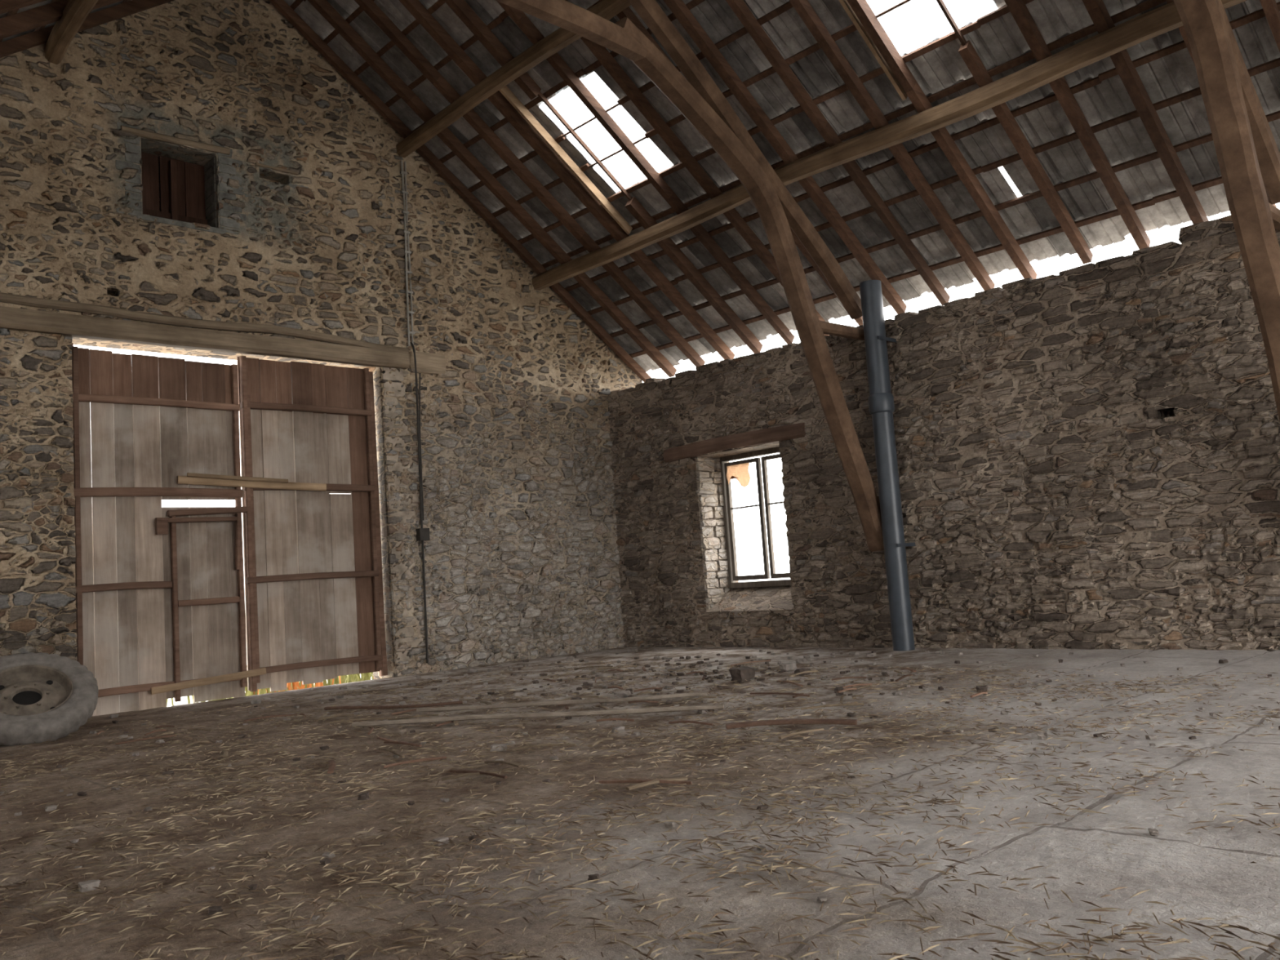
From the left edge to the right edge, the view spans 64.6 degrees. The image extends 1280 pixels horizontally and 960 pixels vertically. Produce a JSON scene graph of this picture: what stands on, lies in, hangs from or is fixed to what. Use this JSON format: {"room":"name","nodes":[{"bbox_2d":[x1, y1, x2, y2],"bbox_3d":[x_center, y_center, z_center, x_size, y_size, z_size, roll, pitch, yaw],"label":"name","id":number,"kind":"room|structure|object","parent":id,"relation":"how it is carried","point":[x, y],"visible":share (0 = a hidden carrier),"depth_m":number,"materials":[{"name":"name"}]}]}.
{"room":"barn interior","nodes":[
{"label":"barn interior","id":0,"kind":"room"},
{"bbox_2d":[0,0,642,679],"bbox_3d":[-3.843,-1.254,9.111,10.300,7.140,0.412,1,-7,-43],"label":"wall","id":1,"kind":"structure","parent":0,"point":[522,557],"depth_m":9.75,"materials":[{"name":"grey stone"}]},
{"bbox_2d":[141,151,208,225],"bbox_3d":[-4.204,-2.565,9.040,0.640,0.660,0.100,1,-7,-43],"label":"shutter","id":2,"kind":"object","parent":1,"relation":"in","point":[180,184],"depth_m":9.04,"materials":[{"name":"brown wood"}]},
{"bbox_2d":[71,346,326,715],"bbox_3d":[-3.719,0.414,8.747,2.128,2.982,0.155,1,-7,-43],"label":"door","id":3,"kind":"structure","parent":1,"relation":"in","point":[161,614],"depth_m":8.47,"materials":[{"name":"brown wood"}]},
{"bbox_2d":[120,124,297,175],"bbox_3d":[-3.828,-2.959,9.098,1.558,0.100,0.073,1,-7,-43],"label":"lintel","id":4,"kind":"object","parent":1,"relation":"in","point":[145,134],"depth_m":8.89,"materials":[{"name":"brown wood"}]},
{"bbox_2d":[115,121,308,234],"bbox_3d":[-3.885,-2.591,9.199,1.733,0.820,0.319,1,-7,-43],"label":"window frame","id":5,"kind":"structure","parent":1,"relation":"attached to","point":[209,168],"depth_m":9.11,"materials":[{"name":"grey stone"}]},
{"bbox_2d":[0,292,446,675],"bbox_3d":[-4.418,0.184,8.090,6.811,3.338,0.262,1,-7,-43],"label":"door frame","id":6,"kind":"structure","parent":1,"relation":"attached to","point":[344,350],"depth_m":8.90,"materials":[{"name":"brown wood"}]},
{"bbox_2d":[236,355,382,692],"bbox_3d":[-3.048,0.386,9.417,1.281,3.017,0.093,1,-7,-43],"label":"door","id":7,"kind":"structure","parent":1,"relation":"in","point":[311,572],"depth_m":9.39,"materials":[{"name":"brown wood"}]},
{"bbox_2d":[381,367,422,675],"bbox_3d":[-2.347,0.386,10.006,0.362,3.049,0.079,1,-7,-43],"label":"door jamb","id":8,"kind":"object","parent":1,"relation":"attached to","point":[395,375],"depth_m":9.96,"materials":[{"name":"grey stone"}]},
{"bbox_2d":[400,160,430,662],"bbox_3d":[-2.229,-0.751,10.178,0.129,5.120,0.101,1,-7,-43],"label":"cable","id":9,"kind":"object","parent":1,"relation":"attached to","point":[422,534],"visible":1,"depth_m":10.17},
{"bbox_2d":[0,646,1279,959],"bbox_3d":[1.127,1.097,3.878,9.200,0.001,13.500,1,-7,-43],"label":"floor","id":10,"kind":"structure","parent":0,"point":[1202,873],"depth_m":3.34,"materials":[{"name":"grey concrete"}]},
{"bbox_2d":[0,652,98,746],"bbox_3d":[-4.105,1.458,6.780,0.840,0.583,0.740,0,-7,-34],"label":"wheel","id":11,"kind":"object","parent":10,"relation":"on","point":[44,696],"visible":0.97,"depth_m":6.81,"materials":[{"name":"rubber"}]},
{"bbox_2d":[0,648,1279,959],"bbox_3d":[-0.136,1.319,5.727,7.509,0.122,8.502,1,-7,-43],"label":"litter","id":12,"kind":"object","parent":10,"relation":"on","point":[740,674],"visible":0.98,"depth_m":3.89,"materials":[{"name":"plant"}]},
{"bbox_2d":[0,0,1279,372],"bbox_3d":[0.902,-3.884,4.591,9.856,3.500,14.731,1,-7,-43],"label":"ceiling","id":13,"kind":"structure","parent":0,"point":[999,41],"depth_m":8.69,"materials":[{"name":"tile"}]},
{"bbox_2d":[606,214,1279,651],"bbox_3d":[4.502,-0.175,7.266,0.624,3.502,13.470,1,-7,-43],"label":"wall","id":14,"kind":"structure","parent":0,"point":[1088,455],"depth_m":8.32,"materials":[{"name":"grey stone"}]},
{"bbox_2d":[495,0,884,551],"bbox_3d":[-1.020,-2.159,6.580,8.448,5.527,0.224,1,-7,-43],"label":"roof truss","id":15,"kind":"object","parent":14,"relation":"attached to","point":[698,98],"visible":0.95,"depth_m":8.52,"materials":[{"name":"brown wood"}]},
{"bbox_2d":[44,0,1247,290],"bbox_3d":[0.952,-4.205,4.535,6.705,2.502,13.434,1,-7,-43],"label":"purlins","id":16,"kind":"object","parent":15,"relation":"on","point":[1166,18],"visible":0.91,"depth_m":8.18,"materials":[{"name":"brown wood"}]},
{"bbox_2d":[0,0,1279,382],"bbox_3d":[0.955,-3.769,4.532,9.896,3.626,14.350,1,-7,-43],"label":"rafters","id":17,"kind":"object","parent":16,"relation":"on","point":[864,19],"visible":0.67,"depth_m":8.93,"materials":[{"name":"brown wood"}]},
{"bbox_2d":[662,422,805,462],"bbox_3d":[0.959,-0.386,10.621,0.104,0.168,1.942,1,-7,-43],"label":"lintel","id":18,"kind":"object","parent":14,"relation":"attached to","point":[775,434],"visible":1,"depth_m":10.51,"materials":[{"name":"brown wood"}]},
{"bbox_2d":[719,447,791,588],"bbox_3d":[1.350,0.406,10.803,0.100,1.450,1.170,1,-7,-43],"label":"window","id":19,"kind":"structure","parent":14,"relation":"in","point":[728,518],"depth_m":10.86,"materials":[{"name":"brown wood"}]},
{"bbox_2d":[726,462,750,487],"bbox_3d":[1.072,-0.040,11.048,0.024,0.260,0.320,1,-7,-43],"label":"plastic sheet","id":20,"kind":"object","parent":19,"relation":"attached to","point":[740,473],"visible":1,"depth_m":11.03,"materials":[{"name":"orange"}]},
{"bbox_2d":[859,280,915,650],"bbox_3d":[2.230,-0.149,9.054,0.302,3.300,0.224,1,-7,-43],"label":"drain pipe","id":21,"kind":"object","parent":14,"relation":"attached to","point":[881,398],"visible":1,"depth_m":8.96,"materials":[{"name":"plastic"}]},
{"bbox_2d":[1173,0,1279,422],"bbox_3d":[1.323,-2.544,4.117,8.447,5.546,0.217,1,-7,-43],"label":"roof truss","id":22,"kind":"object","parent":14,"relation":"attached to","point":[1248,154],"visible":1,"depth_m":6.29,"materials":[{"name":"brown wood"}]},
{"label":"outside","id":23,"kind":"structure","parent":0,"visible":0},
{"bbox_2d":[166,577,791,706],"bbox_3d":[0.281,1.648,6.943,130.000,0.001,130.000,1,-7,-43],"label":"ground","id":24,"kind":"structure","parent":23,"point":[184,700],"depth_m":11.33,"materials":[{"name":"white"}]},
{"bbox_2d":[166,665,373,706],"bbox_3d":[-4.134,2.079,10.384,3.871,0.400,1.316,1,-7,-43],"label":"weeds","id":25,"kind":"object","parent":24,"relation":"on","point":[366,676],"visible":0.12,"depth_m":10.60,"materials":[{"name":"plant"}]}
]}

